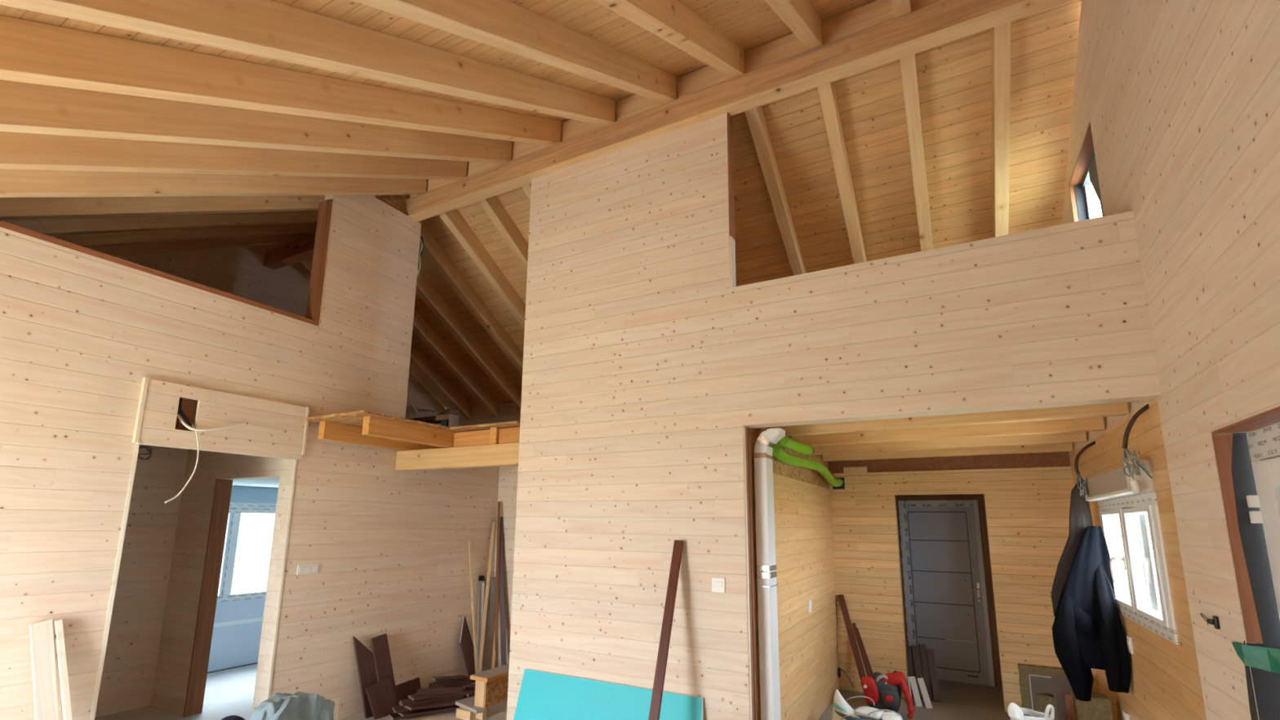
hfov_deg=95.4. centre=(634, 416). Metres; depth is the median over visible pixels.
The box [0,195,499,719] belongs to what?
wall
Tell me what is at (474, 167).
board
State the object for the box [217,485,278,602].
window
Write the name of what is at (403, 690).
board
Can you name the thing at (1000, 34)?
rafter
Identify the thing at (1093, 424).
joist
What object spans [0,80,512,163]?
rafter
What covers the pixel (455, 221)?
rafter
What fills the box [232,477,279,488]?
ceiling
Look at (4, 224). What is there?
trim
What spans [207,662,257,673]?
baseboard
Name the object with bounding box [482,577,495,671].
board
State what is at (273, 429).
access panel
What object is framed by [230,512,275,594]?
window pane
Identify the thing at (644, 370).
wall
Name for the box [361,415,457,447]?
joist
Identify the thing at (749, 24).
ceiling
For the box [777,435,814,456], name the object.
flexible hose
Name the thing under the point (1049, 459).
ceiling beam
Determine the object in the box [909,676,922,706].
board
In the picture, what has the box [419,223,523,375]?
rafter
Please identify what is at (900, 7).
rafter
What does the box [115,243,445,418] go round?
wall
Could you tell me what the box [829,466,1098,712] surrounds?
wall
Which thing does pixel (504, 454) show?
beam
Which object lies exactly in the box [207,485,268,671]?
wall
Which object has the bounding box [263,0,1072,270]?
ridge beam
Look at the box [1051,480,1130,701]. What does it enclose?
coats
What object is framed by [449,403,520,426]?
wall
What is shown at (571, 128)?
board
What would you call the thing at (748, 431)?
trim
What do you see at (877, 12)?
board
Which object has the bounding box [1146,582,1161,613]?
ground
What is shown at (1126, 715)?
wall socket
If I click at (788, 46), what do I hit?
board
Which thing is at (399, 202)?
board
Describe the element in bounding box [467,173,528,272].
rafter
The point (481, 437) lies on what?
board
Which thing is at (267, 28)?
rafter
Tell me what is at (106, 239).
rafter
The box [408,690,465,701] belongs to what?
board
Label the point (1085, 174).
window
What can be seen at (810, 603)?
switch
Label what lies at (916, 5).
board
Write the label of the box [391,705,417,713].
board
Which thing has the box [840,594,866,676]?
batten
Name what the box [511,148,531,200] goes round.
rafter
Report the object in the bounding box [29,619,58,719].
board
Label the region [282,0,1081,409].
ceiling
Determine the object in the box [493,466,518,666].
wall
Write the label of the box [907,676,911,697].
board
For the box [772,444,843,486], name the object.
flexible hose
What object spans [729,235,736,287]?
trim
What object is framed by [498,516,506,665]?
board
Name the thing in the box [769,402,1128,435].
joist
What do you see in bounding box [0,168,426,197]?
rafter
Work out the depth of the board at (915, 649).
6.12 m
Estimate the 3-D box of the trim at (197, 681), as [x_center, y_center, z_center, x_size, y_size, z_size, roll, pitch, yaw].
[-3.976,1.653,5.451,0.020,2.120,0.140,-5,-12,28]
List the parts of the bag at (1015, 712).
handle, handle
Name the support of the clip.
attached to the wall at (1180, 100)
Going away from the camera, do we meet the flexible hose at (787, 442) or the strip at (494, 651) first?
the flexible hose at (787, 442)
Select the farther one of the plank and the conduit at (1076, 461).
the conduit at (1076, 461)
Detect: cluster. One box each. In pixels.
[1076,473,1088,497]
[1122,448,1152,493]
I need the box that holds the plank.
[648,540,683,719]
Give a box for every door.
[897,499,995,686]
[1246,422,1279,619]
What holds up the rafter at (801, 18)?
on the ridge beam at (944, 21)
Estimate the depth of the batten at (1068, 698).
4.61 m
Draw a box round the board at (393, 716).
[388,713,430,719]
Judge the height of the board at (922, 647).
0.517 m
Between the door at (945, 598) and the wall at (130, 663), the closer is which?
the wall at (130, 663)
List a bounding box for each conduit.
[177,402,195,428]
[1074,440,1095,475]
[1122,404,1149,448]
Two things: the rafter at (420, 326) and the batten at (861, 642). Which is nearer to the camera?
the batten at (861, 642)
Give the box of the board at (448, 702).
[403,697,466,710]
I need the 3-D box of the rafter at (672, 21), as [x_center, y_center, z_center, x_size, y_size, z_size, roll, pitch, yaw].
[-0.514,-1.774,1.986,0.100,3.206,5.510,-5,-12,28]
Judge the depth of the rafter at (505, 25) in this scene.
3.15 m
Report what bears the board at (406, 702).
on the board at (448, 702)
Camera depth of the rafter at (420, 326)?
8.85 m
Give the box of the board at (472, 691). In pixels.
[463,688,475,696]
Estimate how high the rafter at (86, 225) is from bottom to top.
3.206 m
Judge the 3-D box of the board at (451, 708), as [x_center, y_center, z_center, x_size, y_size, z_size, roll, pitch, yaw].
[-1.850,2.705,5.372,0.600,0.020,0.140,6,-12,-28]
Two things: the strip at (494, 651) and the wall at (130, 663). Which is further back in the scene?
the strip at (494, 651)
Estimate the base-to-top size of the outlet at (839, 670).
0.090 m
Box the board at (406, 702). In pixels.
[400,695,463,706]
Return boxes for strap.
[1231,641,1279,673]
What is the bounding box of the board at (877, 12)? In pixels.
[822,0,894,44]
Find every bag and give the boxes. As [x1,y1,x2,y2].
[248,691,334,719]
[831,688,902,719]
[1007,702,1054,719]
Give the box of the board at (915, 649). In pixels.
[911,644,923,699]
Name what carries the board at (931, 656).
on the floor at (228, 692)
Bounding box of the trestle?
[455,663,509,719]
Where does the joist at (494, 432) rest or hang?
on the beam at (504, 454)
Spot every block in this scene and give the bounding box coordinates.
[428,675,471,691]
[1071,689,1112,719]
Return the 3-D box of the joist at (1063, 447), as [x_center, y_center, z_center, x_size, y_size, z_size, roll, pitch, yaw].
[3.088,0.312,5.959,2.240,0.198,0.080,-5,-12,28]
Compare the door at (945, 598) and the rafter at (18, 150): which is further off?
the door at (945, 598)
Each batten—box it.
[837,595,867,704]
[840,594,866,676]
[852,622,871,676]
[857,627,873,676]
[1064,693,1075,719]
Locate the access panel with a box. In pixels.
[132,377,309,459]
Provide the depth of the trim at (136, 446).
3.97 m
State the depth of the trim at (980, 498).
6.75 m
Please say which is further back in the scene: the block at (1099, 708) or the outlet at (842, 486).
the outlet at (842, 486)
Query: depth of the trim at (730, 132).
4.59 m
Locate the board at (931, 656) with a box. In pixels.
[926,648,941,702]
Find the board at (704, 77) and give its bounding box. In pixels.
[677,65,731,98]
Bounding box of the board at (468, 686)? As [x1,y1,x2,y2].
[463,684,475,689]
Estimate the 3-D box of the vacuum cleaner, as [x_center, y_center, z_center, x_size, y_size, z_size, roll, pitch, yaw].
[2.401,2.617,5.519,0.463,0.414,0.255,-5,-12,28]
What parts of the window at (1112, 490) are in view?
frame, lever, sash, handle, frame, sash, frame, frame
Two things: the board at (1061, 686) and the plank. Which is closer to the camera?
the plank
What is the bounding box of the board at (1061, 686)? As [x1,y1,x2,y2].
[1050,675,1072,719]
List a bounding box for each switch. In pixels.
[296,563,318,574]
[711,577,724,592]
[808,599,812,613]
[1126,635,1133,653]
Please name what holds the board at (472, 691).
on the board
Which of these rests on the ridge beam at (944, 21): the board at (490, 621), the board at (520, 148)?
the board at (520, 148)
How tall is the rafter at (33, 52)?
3.206 m
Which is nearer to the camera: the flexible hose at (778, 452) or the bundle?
the bundle
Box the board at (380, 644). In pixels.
[370,633,397,697]
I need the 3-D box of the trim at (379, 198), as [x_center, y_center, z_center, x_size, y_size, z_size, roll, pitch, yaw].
[-2.553,-2.193,6.240,0.124,0.016,0.594,-5,-12,28]
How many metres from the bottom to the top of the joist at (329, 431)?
0.156 m
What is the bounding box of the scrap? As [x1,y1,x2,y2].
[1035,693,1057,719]
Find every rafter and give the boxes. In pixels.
[0,0,615,125]
[0,15,561,145]
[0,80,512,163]
[0,131,467,179]
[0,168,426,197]
[0,195,324,220]
[1,210,318,235]
[50,222,316,247]
[86,233,295,256]
[310,257,471,420]
[351,0,676,103]
[412,309,498,417]
[415,269,521,413]
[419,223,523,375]
[439,208,525,329]
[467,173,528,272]
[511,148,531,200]
[594,0,745,78]
[744,60,807,275]
[764,0,822,50]
[817,32,866,263]
[891,0,911,18]
[899,7,933,251]
[991,21,1010,237]
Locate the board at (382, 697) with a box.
[364,675,399,719]
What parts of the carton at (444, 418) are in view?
printed panel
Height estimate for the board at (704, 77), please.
0.225 m
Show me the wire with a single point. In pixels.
(149, 453)
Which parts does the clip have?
clip plate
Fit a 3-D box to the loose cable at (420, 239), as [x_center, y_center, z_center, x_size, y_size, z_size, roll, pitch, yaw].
[-2.351,-1.737,6.394,0.052,0.444,0.018,-5,-12,28]
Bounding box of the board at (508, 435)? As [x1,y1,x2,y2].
[498,426,519,444]
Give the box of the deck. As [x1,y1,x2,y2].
[304,410,519,431]
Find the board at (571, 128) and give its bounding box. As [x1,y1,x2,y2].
[561,119,603,141]
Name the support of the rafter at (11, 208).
attached to the ceiling at (749, 24)
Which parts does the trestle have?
post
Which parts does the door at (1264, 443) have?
frame post, sash, sash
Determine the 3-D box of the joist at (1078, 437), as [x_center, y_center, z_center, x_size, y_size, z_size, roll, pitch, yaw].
[2.755,0.200,5.365,2.240,0.198,0.080,-5,-12,28]
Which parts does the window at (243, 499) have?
frame, frame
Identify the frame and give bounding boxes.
[329,697,339,719]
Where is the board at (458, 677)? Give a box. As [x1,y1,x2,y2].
[431,675,467,680]
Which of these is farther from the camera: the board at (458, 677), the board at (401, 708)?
the board at (458, 677)
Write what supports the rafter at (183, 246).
attached to the ceiling at (749, 24)
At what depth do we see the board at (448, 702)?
5.36 m
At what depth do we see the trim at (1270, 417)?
2.27 m
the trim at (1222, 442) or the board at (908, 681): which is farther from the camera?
the board at (908, 681)
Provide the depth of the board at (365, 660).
5.33 m
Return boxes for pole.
[231,536,272,594]
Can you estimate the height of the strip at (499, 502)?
1.987 m
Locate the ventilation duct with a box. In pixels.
[753,427,785,719]
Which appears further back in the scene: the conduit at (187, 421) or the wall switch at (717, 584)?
the conduit at (187, 421)
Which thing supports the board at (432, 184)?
on the ridge beam at (944, 21)
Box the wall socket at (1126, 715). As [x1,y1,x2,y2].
[1122,710,1130,719]
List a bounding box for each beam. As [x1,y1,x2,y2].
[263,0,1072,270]
[395,442,519,471]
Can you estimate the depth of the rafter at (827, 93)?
5.03 m
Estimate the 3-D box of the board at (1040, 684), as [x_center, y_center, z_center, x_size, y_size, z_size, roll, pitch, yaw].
[3.827,2.592,5.337,0.316,0.392,0.024,-5,-12,28]
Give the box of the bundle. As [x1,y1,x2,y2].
[221,715,245,719]
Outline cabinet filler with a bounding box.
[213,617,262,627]
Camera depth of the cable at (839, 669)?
6.23 m
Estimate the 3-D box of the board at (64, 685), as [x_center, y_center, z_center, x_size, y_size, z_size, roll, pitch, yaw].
[-3.466,1.823,3.561,0.295,1.128,0.054,5,-11,-25]
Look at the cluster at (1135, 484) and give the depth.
3.31 m
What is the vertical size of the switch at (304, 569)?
0.083 m
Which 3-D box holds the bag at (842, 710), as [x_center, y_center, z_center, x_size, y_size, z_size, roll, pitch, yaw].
[1.982,2.505,4.845,0.638,0.352,0.396,-5,-12,28]
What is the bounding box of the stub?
[418,235,424,255]
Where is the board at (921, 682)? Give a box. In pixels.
[917,677,932,708]
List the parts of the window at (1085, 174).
frame, dark sash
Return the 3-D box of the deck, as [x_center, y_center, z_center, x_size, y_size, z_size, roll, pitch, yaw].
[-1.933,0.050,5.190,1.618,0.021,1.090,-5,-12,28]
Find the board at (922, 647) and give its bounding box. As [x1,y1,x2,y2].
[918,644,933,699]
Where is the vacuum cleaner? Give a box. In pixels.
[860,670,914,719]
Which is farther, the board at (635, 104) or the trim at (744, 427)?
the board at (635, 104)
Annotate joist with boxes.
[317,421,445,450]
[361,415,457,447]
[489,426,502,444]
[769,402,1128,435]
[791,417,1104,445]
[811,431,1086,454]
[822,443,1072,461]
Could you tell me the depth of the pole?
9.09 m
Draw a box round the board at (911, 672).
[906,645,915,697]
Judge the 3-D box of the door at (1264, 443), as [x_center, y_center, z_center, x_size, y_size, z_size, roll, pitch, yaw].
[2.057,0.937,1.314,0.088,2.130,2.249,-5,-12,28]
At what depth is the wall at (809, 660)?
5.19 m
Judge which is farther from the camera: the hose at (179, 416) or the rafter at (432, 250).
the rafter at (432, 250)
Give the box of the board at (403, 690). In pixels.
[395,677,420,702]
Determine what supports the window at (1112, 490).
in the wall at (1180, 100)
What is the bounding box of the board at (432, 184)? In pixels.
[427,179,457,191]
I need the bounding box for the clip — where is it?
[1200,613,1220,629]
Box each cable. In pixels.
[164,423,199,503]
[417,239,422,277]
[838,667,853,688]
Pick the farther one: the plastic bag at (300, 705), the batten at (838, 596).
the batten at (838, 596)
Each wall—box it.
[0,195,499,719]
[94,444,188,717]
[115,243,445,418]
[150,448,288,715]
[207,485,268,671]
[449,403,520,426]
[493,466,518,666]
[506,112,1161,719]
[751,427,839,719]
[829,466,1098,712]
[1062,0,1279,719]
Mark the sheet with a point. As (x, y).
(543, 695)
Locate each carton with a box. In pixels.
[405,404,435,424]
[435,407,458,426]
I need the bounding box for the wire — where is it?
[137,446,152,459]
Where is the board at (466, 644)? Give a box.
[459,613,475,683]
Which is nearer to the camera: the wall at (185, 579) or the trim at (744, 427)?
the trim at (744, 427)
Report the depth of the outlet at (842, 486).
6.63 m
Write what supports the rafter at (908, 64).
attached to the ceiling at (953, 77)
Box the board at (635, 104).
[616,93,663,121]
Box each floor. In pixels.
[94,663,1010,719]
[457,426,516,432]
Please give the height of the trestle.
0.362 m
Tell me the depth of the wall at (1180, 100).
2.67 m
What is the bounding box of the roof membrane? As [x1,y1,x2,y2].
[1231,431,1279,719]
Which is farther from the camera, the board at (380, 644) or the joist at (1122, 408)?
the board at (380, 644)
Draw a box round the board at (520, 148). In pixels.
[512,141,550,159]
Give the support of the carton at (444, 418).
on the floor at (512, 427)
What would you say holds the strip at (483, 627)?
on the floor at (228, 692)
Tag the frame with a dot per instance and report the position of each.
(335, 700)
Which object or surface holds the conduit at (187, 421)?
attached to the access panel
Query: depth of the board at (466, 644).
6.45 m
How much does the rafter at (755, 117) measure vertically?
2.014 m
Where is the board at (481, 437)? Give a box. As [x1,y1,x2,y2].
[453,429,490,447]
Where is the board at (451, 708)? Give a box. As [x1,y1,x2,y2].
[397,704,459,717]
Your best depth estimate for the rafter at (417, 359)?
9.36 m
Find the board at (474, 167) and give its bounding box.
[467,161,502,176]
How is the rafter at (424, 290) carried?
attached to the ceiling at (953, 77)
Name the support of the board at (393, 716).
on the floor at (228, 692)
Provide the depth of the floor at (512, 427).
5.53 m
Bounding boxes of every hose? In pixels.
[177,413,248,431]
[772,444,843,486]
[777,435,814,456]
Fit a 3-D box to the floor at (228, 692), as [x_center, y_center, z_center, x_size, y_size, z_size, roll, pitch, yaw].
[-1.411,2.559,4.025,9.100,0.120,10.200,-5,-12,28]
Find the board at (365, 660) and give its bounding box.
[352,635,377,718]
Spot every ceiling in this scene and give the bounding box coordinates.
[0,0,875,122]
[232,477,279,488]
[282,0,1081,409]
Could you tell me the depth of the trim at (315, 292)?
5.39 m
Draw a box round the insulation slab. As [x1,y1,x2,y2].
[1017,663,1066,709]
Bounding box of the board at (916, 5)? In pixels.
[910,0,943,12]
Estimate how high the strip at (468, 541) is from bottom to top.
1.530 m
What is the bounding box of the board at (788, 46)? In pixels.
[745,32,808,73]
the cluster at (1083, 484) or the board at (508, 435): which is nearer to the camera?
the cluster at (1083, 484)
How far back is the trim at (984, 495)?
5.88 m
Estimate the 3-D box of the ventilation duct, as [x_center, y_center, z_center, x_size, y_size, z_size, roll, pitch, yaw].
[0.994,1.303,4.120,0.207,2.435,0.178,-5,-12,28]
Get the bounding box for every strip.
[467,540,477,673]
[477,521,495,672]
[491,591,499,668]
[494,501,500,667]
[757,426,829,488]
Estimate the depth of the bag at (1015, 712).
4.46 m
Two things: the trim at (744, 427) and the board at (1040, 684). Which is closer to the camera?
the trim at (744, 427)
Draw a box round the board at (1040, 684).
[1028,674,1053,711]
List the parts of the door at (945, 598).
frame post, handle plate, frame post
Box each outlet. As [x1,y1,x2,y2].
[832,477,844,488]
[838,667,840,677]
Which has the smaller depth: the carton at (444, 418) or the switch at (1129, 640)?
the switch at (1129, 640)
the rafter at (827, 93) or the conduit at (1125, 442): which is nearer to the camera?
the conduit at (1125, 442)
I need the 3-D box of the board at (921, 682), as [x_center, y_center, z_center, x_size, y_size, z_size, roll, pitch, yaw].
[2.893,2.753,5.800,0.056,0.240,0.222,-1,-10,7]
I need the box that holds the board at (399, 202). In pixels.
[375,195,410,212]
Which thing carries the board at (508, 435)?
on the beam at (504, 454)
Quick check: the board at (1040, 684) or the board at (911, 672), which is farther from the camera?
the board at (911, 672)
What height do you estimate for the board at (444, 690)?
0.020 m
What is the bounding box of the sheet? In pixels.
[513,668,703,719]
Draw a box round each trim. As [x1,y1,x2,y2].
[0,220,317,325]
[89,443,297,719]
[183,479,232,717]
[306,199,333,325]
[375,195,422,223]
[726,111,734,239]
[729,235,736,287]
[742,426,752,719]
[745,426,758,719]
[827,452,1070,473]
[895,493,1001,687]
[983,495,1004,708]
[1211,432,1262,644]
[1212,406,1279,433]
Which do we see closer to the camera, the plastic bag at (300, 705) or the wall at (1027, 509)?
the plastic bag at (300, 705)
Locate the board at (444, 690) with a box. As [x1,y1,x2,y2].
[415,686,462,695]
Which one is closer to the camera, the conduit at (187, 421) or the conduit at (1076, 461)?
the conduit at (187, 421)
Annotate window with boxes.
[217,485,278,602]
[1069,122,1103,222]
[1083,459,1177,644]
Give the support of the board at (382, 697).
on the floor at (228, 692)
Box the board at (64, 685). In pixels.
[53,619,72,719]
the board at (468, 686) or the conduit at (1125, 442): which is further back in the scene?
the board at (468, 686)

